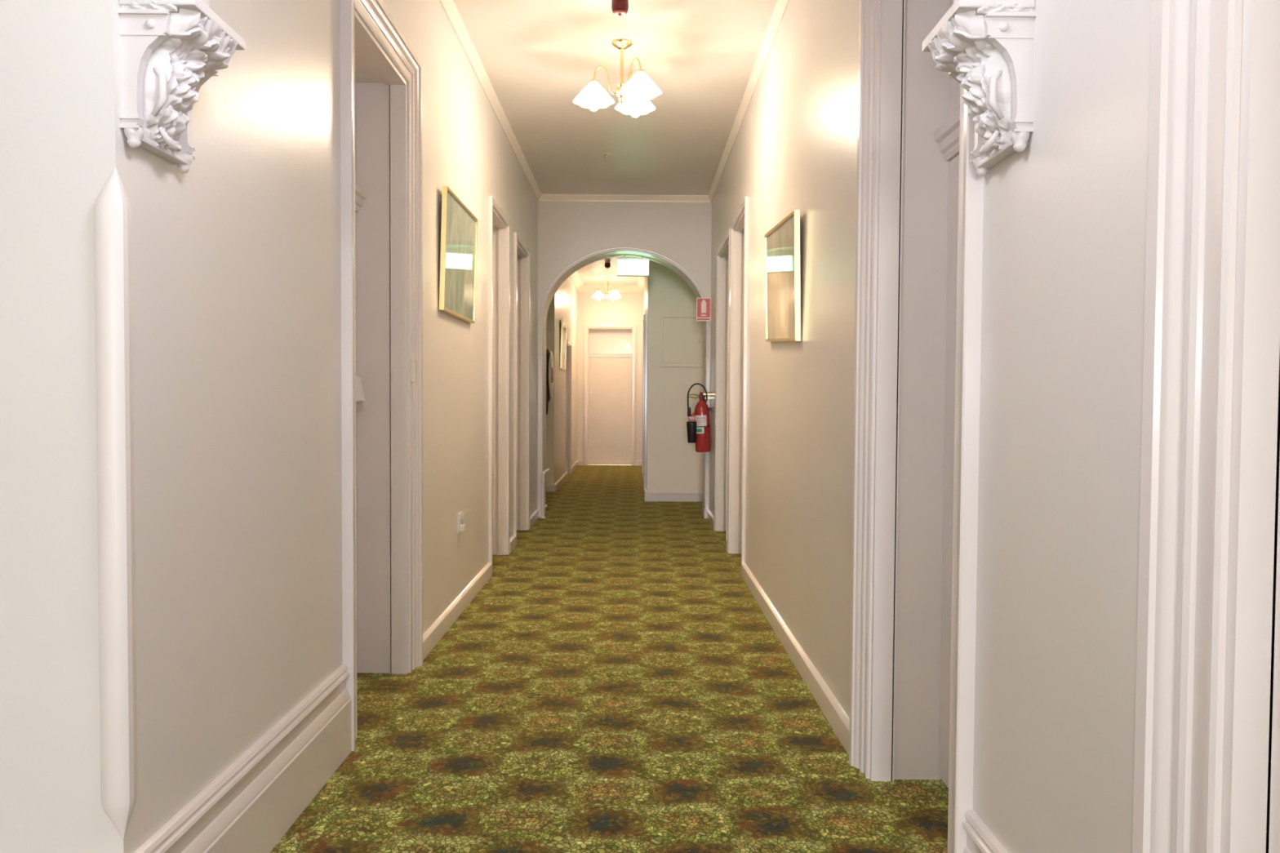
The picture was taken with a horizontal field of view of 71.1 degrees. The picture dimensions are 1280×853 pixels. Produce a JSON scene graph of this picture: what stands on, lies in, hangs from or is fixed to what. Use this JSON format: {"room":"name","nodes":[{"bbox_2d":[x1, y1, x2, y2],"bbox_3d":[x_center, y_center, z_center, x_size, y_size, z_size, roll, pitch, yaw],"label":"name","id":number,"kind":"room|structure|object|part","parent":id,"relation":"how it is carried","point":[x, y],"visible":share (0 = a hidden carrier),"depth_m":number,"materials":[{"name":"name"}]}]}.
{"room":"hotel corridor","nodes":[
{"label":"hotel corridor","id":0,"kind":"room"},
{"bbox_2d":[0,0,537,852],"bbox_3d":[-1.363,-0.661,6.016,0.450,3.640,8.220,0,2,0],"label":"wall","id":1,"kind":"structure","parent":0,"point":[237,255],"depth_m":2.32,"materials":[{"name":"beige paint"}]},
{"bbox_2d":[93,168,137,839],"bbox_3d":[-1.127,0.175,1.927,0.071,1.450,0.045,-1,2,-30],"label":"trim","id":2,"kind":"structure","parent":1,"relation":"attached to","point":[113,224],"depth_m":1.91,"materials":[{"name":"paint"}]},
{"bbox_2d":[117,0,244,173],"bbox_3d":[-1.035,-0.768,2.043,0.163,0.324,0.259,0,2,0],"label":"corbel","id":3,"kind":"object","parent":1,"relation":"attached to","point":[169,49],"visible":1,"depth_m":1.96,"materials":[{"name":"white paint"}]},
{"bbox_3d":[-1.058,-0.778,1.931,0.116,0.274,0.030,0,2,0],"label":"plate","id":4,"kind":"part","parent":3,"relation":"part of","materials":[{"name":"white paint"}]},
{"bbox_3d":[-1.059,-0.785,2.157,0.116,0.274,0.030,0,2,0],"label":"plate","id":5,"kind":"part","parent":3,"relation":"part of","materials":[{"name":"white paint"}]},
{"bbox_2d":[133,508,538,852],"bbox_3d":[-1.132,0.992,6.052,0.036,0.336,8.250,0,2,0],"label":"baseboard","id":6,"kind":"structure","parent":1,"relation":"attached to","point":[251,805],"depth_m":2.74,"materials":[{"name":"paint"}]},
{"bbox_2d":[339,0,422,751],"bbox_3d":[-1.253,-0.282,3.937,0.332,3.010,1.120,0,2,0],"label":"door","id":7,"kind":"structure","parent":1,"relation":"in","point":[381,174],"depth_m":4.34,"materials":[{"name":"paint"}]},
{"bbox_3d":[-1.385,-1.390,3.903,0.044,0.505,0.830,0,2,0],"label":"fanlight panel","id":8,"kind":"part","parent":7,"relation":"part of","materials":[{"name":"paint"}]},
{"bbox_3d":[-1.112,-0.277,4.388,0.018,0.115,0.030,0,2,0],"label":"contact plate","id":9,"kind":"part","parent":7,"relation":"part of","materials":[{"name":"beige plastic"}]},
{"bbox_2d":[439,186,477,323],"bbox_3d":[-1.105,-1.017,5.501,0.048,0.695,0.974,0,2,0],"label":"framed picture","id":10,"kind":"object","parent":1,"relation":"attached to","point":[459,226],"visible":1,"depth_m":5.40,"materials":[{"name":"gold metal"}]},
{"bbox_2d":[457,511,465,533],"bbox_3d":[-1.123,0.607,5.675,0.040,0.120,0.116,0,2,0],"label":"power socket","id":11,"kind":"object","parent":1,"relation":"attached to","point":[461,527],"visible":1,"depth_m":5.63,"materials":[{"name":"white plastic"}]},
{"bbox_3d":[-1.138,0.607,5.675,0.010,0.120,0.116,0,2,0],"label":"plate","id":12,"kind":"part","parent":11,"relation":"part of","materials":[{"name":"white plastic"}]},
{"bbox_2d":[439,0,541,201],"bbox_3d":[-1.105,-2.446,6.093,0.048,0.072,7.960,0,2,0],"label":"crown molding","id":13,"kind":"structure","parent":1,"relation":"attached to","point":[450,9],"depth_m":6.39,"materials":[{"name":"paint"}]},
{"bbox_2d":[488,195,510,564],"bbox_3d":[-1.279,-0.315,7.267,0.314,2.875,0.980,0,2,0],"label":"door","id":14,"kind":"structure","parent":1,"relation":"in","point":[499,223],"depth_m":7.68,"materials":[{"name":"paint"}]},
{"bbox_2d":[513,231,530,536],"bbox_3d":[-1.286,-0.351,8.702,0.314,2.860,1.050,0,2,0],"label":"door","id":15,"kind":"structure","parent":1,"relation":"in","point":[522,253],"depth_m":9.15,"materials":[{"name":"paint"}]},
{"bbox_2d":[546,294,555,484],"bbox_3d":[-1.433,-0.874,13.027,0.380,3.640,0.030,0,2,0],"label":"wall","id":16,"kind":"structure","parent":0,"point":[550,323],"depth_m":13.03,"materials":[{"name":"grey paint"}]},
{"bbox_2d":[554,276,577,483],"bbox_3d":[-1.446,-0.953,15.631,0.380,3.640,5.180,0,2,0],"label":"wall","id":17,"kind":"structure","parent":0,"point":[566,295],"depth_m":14.77,"materials":[{"name":"beige paint"}]},
{"bbox_2d":[546,460,578,491],"bbox_3d":[-1.339,0.814,15.657,0.196,0.108,5.236,0,2,0],"label":"baseboard","id":18,"kind":"structure","parent":17,"relation":"attached to","point":[549,487],"depth_m":13.82,"materials":[{"name":"paint"}]},
{"bbox_2d":[560,318,567,370],"bbox_3d":[-1.219,-1.301,14.311,0.048,0.780,0.800,0,2,0],"label":"framed picture","id":19,"kind":"object","parent":17,"relation":"attached to","point":[564,324],"visible":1,"depth_m":14.17,"materials":[{"name":"gold metal"}]},
{"bbox_3d":[-1.212,-1.301,14.311,0.022,0.748,0.768,0,2,0],"label":"glass","id":20,"kind":"part","parent":19,"relation":"part of","materials":[{"name":"beige glass"}]},
{"bbox_2d":[565,339,572,473],"bbox_3d":[-1.331,-0.310,15.741,0.189,2.350,1.000,0,2,0],"label":"door","id":21,"kind":"structure","parent":17,"relation":"in","point":[569,345],"depth_m":16.17,"materials":[{"name":"paint"}]},
{"bbox_2d":[569,271,644,292],"bbox_3d":[-0.575,-2.694,14.998,1.339,0.110,6.352,0,2,0],"label":"crown molding","id":22,"kind":"structure","parent":17,"relation":"attached to","point":[575,278],"depth_m":18.07,"materials":[{"name":"paint"}]},
{"bbox_2d":[201,0,955,7],"bbox_3d":[-0.133,-1.639,2.011,1.955,1.428,0.260,0,2,0],"label":"wall","id":23,"kind":"structure","parent":0,"point":[206,2],"depth_m":2.15,"materials":[{"name":"beige paint"}]},
{"bbox_2d":[270,465,948,852],"bbox_3d":[-0.964,1.370,1.137,5.300,0.120,35.400,0,2,0],"label":"floor","id":24,"kind":"structure","parent":0,"point":[616,682],"depth_m":3.69,"materials":[{"name":"carpet"}]},
{"bbox_2d":[540,468,549,518],"bbox_3d":[-1.075,0.756,10.157,0.059,0.560,0.124,2,2,45],"label":"pipe","id":25,"kind":"object","parent":24,"relation":"on","point":[543,480],"visible":1,"depth_m":10.12,"materials":[{"name":"metal"}]},
{"bbox_2d":[577,291,644,460],"bbox_3d":[-0.570,-1.030,18.375,2.160,3.640,0.300,0,2,0],"label":"wall","id":26,"kind":"structure","parent":0,"point":[628,308],"depth_m":18.19,"materials":[{"name":"beige paint"}]},
{"bbox_2d":[577,459,641,465],"bbox_3d":[-0.613,0.740,18.266,1.335,0.108,0.028,0,2,0],"label":"baseboard","id":27,"kind":"structure","parent":26,"relation":"attached to","point":[580,461],"depth_m":18.26,"materials":[{"name":"paint"}]},
{"bbox_2d":[583,324,636,465],"bbox_3d":[-0.612,-0.644,18.346,1.070,2.870,0.269,0,2,0],"label":"door","id":28,"kind":"structure","parent":26,"relation":"in","point":[609,381],"depth_m":18.43,"materials":[{"name":"paint"}]},
{"bbox_3d":[-0.606,-1.752,18.421,0.920,0.510,0.044,0,2,0],"label":"fanlight panel","id":29,"kind":"part","parent":28,"relation":"part of","materials":[{"name":"glass"}]},
{"bbox_2d":[453,0,777,285],"bbox_3d":[-0.941,-2.403,1.023,5.300,0.150,35.400,0,2,0],"label":"ceiling","id":30,"kind":"structure","parent":0,"point":[536,56],"depth_m":6.46,"materials":[{"name":"paint"}]},
{"bbox_2d":[591,277,621,301],"bbox_3d":[-0.634,-2.597,16.937,0.574,0.422,0.553,0,2,0],"label":"chandelier","id":31,"kind":"object","parent":30,"relation":"hanging from","point":[613,295],"visible":1,"depth_m":16.89,"materials":[{"name":"gold metal"}]},
{"bbox_3d":[-0.786,-2.508,16.967,0.272,0.132,0.246,0,2,0],"label":"lamp shade","id":32,"kind":"part","parent":31,"relation":"part of","materials":[{"name":"beige glass"}]},
{"bbox_3d":[-0.484,-2.500,16.787,0.272,0.132,0.246,0,2,0],"label":"lamp shade","id":33,"kind":"part","parent":31,"relation":"part of","materials":[{"name":"beige glass"}]},
{"bbox_2d":[602,152,611,160],"bbox_3d":[-0.309,-2.517,8.376,0.080,0.060,0.080,0,2,0],"label":"sprinkler","id":34,"kind":"object","parent":30,"relation":"attached to","point":[606,154],"visible":1,"depth_m":8.37,"materials":[{"name":"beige metal"}]},
{"bbox_2d":[604,260,610,268],"bbox_3d":[-0.537,-2.679,14.823,0.100,0.129,0.100,0,2,0],"label":"detector","id":35,"kind":"object","parent":30,"relation":"attached to","point":[607,264],"visible":1,"depth_m":14.78,"materials":[{"name":"plastic"}]},
{"bbox_2d":[573,38,662,117],"bbox_3d":[-0.148,-2.256,5.774,0.574,0.422,0.553,0,2,0],"label":"chandelier","id":36,"kind":"object","parent":30,"relation":"hanging from","point":[634,95],"visible":1,"depth_m":5.75,"materials":[{"name":"white glass"}]},
{"bbox_3d":[-0.300,-2.133,5.805,0.084,0.172,0.084,0,2,0],"label":"bulb","id":37,"kind":"part","parent":36,"relation":"part of","materials":[{"name":"white glass"}]},
{"bbox_3d":[-0.300,-2.167,5.804,0.272,0.132,0.246,0,2,0],"label":"lamp shade","id":38,"kind":"part","parent":36,"relation":"part of","materials":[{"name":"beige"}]},
{"bbox_3d":[-0.236,-2.237,5.781,0.181,0.193,0.047,1,2,18],"label":"arm","id":39,"kind":"part","parent":36,"relation":"part of","materials":[{"name":"gold metal"}]},
{"bbox_3d":[-0.117,-2.315,5.762,0.021,0.227,0.021,0,2,0],"label":"stem","id":40,"kind":"part","parent":36,"relation":"part of","materials":[{"name":"gold metal"}]},
{"bbox_3d":[-0.031,-2.169,5.931,0.272,0.132,0.246,0,2,0],"label":"lamp shade","id":41,"kind":"part","parent":36,"relation":"part of","materials":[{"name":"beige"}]},
{"bbox_3d":[-0.031,-2.135,5.932,0.084,0.172,0.084,0,2,0],"label":"bulb","id":42,"kind":"part","parent":36,"relation":"part of","materials":[{"name":"white glass"}]},
{"bbox_3d":[-0.045,-2.233,5.668,0.181,0.193,0.048,2,2,43],"label":"arm","id":43,"kind":"part","parent":36,"relation":"part of","materials":[{"name":"gold metal"}]},
{"bbox_3d":[0.003,-2.159,5.625,0.272,0.132,0.246,0,2,0],"label":"lamp shade","id":44,"kind":"part","parent":36,"relation":"part of","materials":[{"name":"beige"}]},
{"bbox_3d":[0.003,-2.125,5.626,0.084,0.172,0.084,0,2,0],"label":"bulb","id":45,"kind":"part","parent":36,"relation":"part of","materials":[{"name":"white glass"}]},
{"bbox_2d":[611,0,628,16],"bbox_3d":[-0.112,-2.380,5.050,0.100,0.129,0.100,0,2,0],"label":"detector","id":46,"kind":"object","parent":30,"relation":"attached to","point":[620,7],"visible":1,"depth_m":5.02,"materials":[{"name":"red plastic"}]},
{"bbox_2d":[537,201,711,515],"bbox_3d":[-0.182,-0.784,10.330,2.855,3.640,0.400,0,2,0],"label":"wall","id":47,"kind":"structure","parent":0,"point":[568,231],"depth_m":10.09,"materials":[{"name":"beige paint"}]},
{"bbox_2d":[537,359,710,519],"bbox_3d":[-0.188,0.140,10.194,1.973,1.800,0.128,0,2,0],"label":"trim","id":48,"kind":"structure","parent":47,"relation":"attached to","point":[540,361],"depth_m":10.14,"materials":[{"name":"paint"}]},
{"bbox_2d":[538,246,710,357],"bbox_3d":[-0.172,-1.406,10.104,1.939,1.237,0.025,0,2,0],"label":"trim","id":49,"kind":"structure","parent":47,"relation":"attached to","point":[671,261],"depth_m":10.09,"materials":[{"name":"paint"}]},
{"bbox_2d":[538,194,711,202],"bbox_3d":[-0.170,-2.561,10.054,1.955,0.072,0.048,0,2,0],"label":"crown molding","id":50,"kind":"structure","parent":47,"relation":"attached to","point":[544,197],"depth_m":10.05,"materials":[{"name":"paint"}]},
{"bbox_2d":[617,255,648,276],"bbox_3d":[-0.079,-1.858,10.348,0.372,0.238,0.060,0,2,0],"label":"exit sign","id":51,"kind":"object","parent":47,"relation":"hanging from","point":[626,266],"visible":1,"depth_m":10.32,"materials":[{"name":"white plastic"}]},
{"bbox_2d":[696,297,711,320],"bbox_3d":[0.717,-1.318,10.087,0.166,0.262,0.011,0,2,0],"label":"sign","id":52,"kind":"object","parent":47,"relation":"attached to","point":[703,304],"visible":1,"depth_m":10.08,"materials":[{"name":"red plastic"}]},
{"bbox_2d":[643,276,648,488],"bbox_3d":[0.282,-0.925,15.056,0.400,3.640,6.350,0,2,0],"label":"wall","id":53,"kind":"structure","parent":0,"point":[646,283],"depth_m":12.85,"materials":[{"name":"beige paint"}]},
{"bbox_2d":[642,314,644,472],"bbox_3d":[0.136,-0.529,15.842,0.169,2.800,1.000,0,2,0],"label":"door","id":54,"kind":"structure","parent":53,"relation":"in","point":[644,314],"depth_m":15.36,"materials":[{"name":"paint"}]},
{"bbox_2d":[641,460,646,500],"bbox_3d":[0.059,0.840,15.093,0.028,0.108,6.380,0,2,0],"label":"baseboard","id":55,"kind":"structure","parent":53,"relation":"attached to","point":[645,491],"depth_m":14.10,"materials":[{"name":"paint"}]},
{"bbox_2d":[644,312,647,489],"bbox_3d":[0.130,-0.315,12.897,0.129,2.550,1.000,0,2,0],"label":"door frame","id":56,"kind":"structure","parent":53,"relation":"in","point":[646,314],"depth_m":12.41,"materials":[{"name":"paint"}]},
{"bbox_2d":[646,260,702,493],"bbox_3d":[0.670,-0.826,11.869,1.145,3.640,0.030,0,2,0],"label":"wall","id":57,"kind":"structure","parent":0,"point":[673,464],"depth_m":11.87,"materials":[{"name":"grey paint"}]},
{"bbox_2d":[644,493,702,501],"bbox_3d":[0.475,0.939,11.895,0.815,0.108,0.028,0,2,0],"label":"baseboard","id":58,"kind":"structure","parent":57,"relation":"attached to","point":[648,496],"depth_m":11.88,"materials":[{"name":"paint"}]},
{"bbox_2d":[659,315,703,367],"bbox_3d":[0.565,-1.125,11.821,0.600,0.671,0.047,0,2,0],"label":"upper cabinet","id":59,"kind":"object","parent":57,"relation":"attached to","point":[681,341],"visible":0.86,"depth_m":11.83,"materials":[{"name":"grey paint"}]},
{"bbox_2d":[709,0,1151,852],"bbox_3d":[1.088,-0.375,-2.932,0.450,3.640,26.150,0,2,0],"label":"wall","id":60,"kind":"structure","parent":0,"point":[1064,215],"depth_m":1.94,"materials":[{"name":"beige paint"}]},
{"bbox_2d":[686,382,711,452],"bbox_3d":[0.664,-0.099,9.902,0.303,0.761,0.174,0,2,0],"label":"fire extinguisher","id":61,"kind":"object","parent":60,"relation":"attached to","point":[698,430],"visible":1,"depth_m":9.84,"materials":[{"name":"red metal"}]},
{"bbox_2d":[714,228,729,540],"bbox_3d":[0.935,-0.340,8.618,0.314,2.870,1.240,0,2,0],"label":"door","id":62,"kind":"structure","parent":60,"relation":"in","point":[722,263],"depth_m":9.17,"materials":[{"name":"paint"}]},
{"bbox_2d":[727,196,748,564],"bbox_3d":[0.941,-0.312,7.364,0.314,2.890,1.070,0,2,0],"label":"door","id":63,"kind":"structure","parent":60,"relation":"in","point":[739,225],"depth_m":7.82,"materials":[{"name":"paint"}]},
{"bbox_2d":[707,0,790,202],"bbox_3d":[0.805,-2.435,6.103,0.048,0.072,7.960,0,2,0],"label":"crown molding","id":64,"kind":"structure","parent":60,"relation":"attached to","point":[781,6],"depth_m":6.37,"materials":[{"name":"paint"}]},
{"bbox_2d":[764,209,800,341],"bbox_3d":[0.795,-0.811,5.059,0.048,0.720,1.086,0,2,0],"label":"framed picture","id":65,"kind":"object","parent":60,"relation":"attached to","point":[782,242],"visible":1,"depth_m":4.93,"materials":[{"name":"gold metal"}]},
{"bbox_2d":[706,509,1008,852],"bbox_3d":[0.837,1.275,-2.884,0.036,0.336,26.150,0,2,0],"label":"baseboard","id":66,"kind":"structure","parent":60,"relation":"attached to","point":[980,839],"depth_m":3.96,"materials":[{"name":"paint"}]},
{"bbox_2d":[848,0,983,852],"bbox_3d":[0.956,-0.232,2.745,0.332,3.010,1.102,0,2,0],"label":"door","id":67,"kind":"structure","parent":60,"relation":"in","point":[920,192],"depth_m":3.15,"materials":[{"name":"paint"}]},
{"bbox_3d":[1.102,-1.311,2.713,0.044,0.560,0.812,0,2,0],"label":"fanlight panel","id":68,"kind":"part","parent":67,"relation":"part of","materials":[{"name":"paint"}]},
{"bbox_2d":[921,0,1035,177],"bbox_3d":[0.757,-0.757,2.030,0.163,0.324,0.259,0,2,0],"label":"corbel","id":69,"kind":"object","parent":60,"relation":"attached to","point":[985,46],"visible":1,"depth_m":1.94,"materials":[{"name":"white paint"}]},
{"bbox_3d":[0.780,-0.774,2.144,0.116,0.274,0.030,0,2,0],"label":"plate","id":70,"kind":"part","parent":69,"relation":"part of","materials":[{"name":"white paint"}]},
{"bbox_3d":[0.781,-0.767,1.919,0.116,0.274,0.030,0,2,0],"label":"plate","id":71,"kind":"part","parent":69,"relation":"part of","materials":[{"name":"white paint"}]},
{"bbox_2d":[1132,0,1279,852],"bbox_3d":[0.965,-0.180,0.845,0.334,3.021,1.142,0,2,0],"label":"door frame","id":72,"kind":"structure","parent":60,"relation":"in","point":[1206,759],"depth_m":1.30,"materials":[{"name":"paint"}]},
{"bbox_3d":[-1.512,-0.836,11.768,0.210,3.640,2.490,0,2,0],"label":"wall","id":73,"kind":"structure","parent":0,"visible":0},
{"bbox_2d":[546,347,554,414],"bbox_3d":[-1.262,-0.587,11.530,0.286,0.851,0.703,0,2,0],"label":"hose reel","id":74,"kind":"object","parent":73,"relation":"attached to","point":[549,357],"visible":0.34,"depth_m":11.33,"materials":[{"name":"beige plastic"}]}
]}

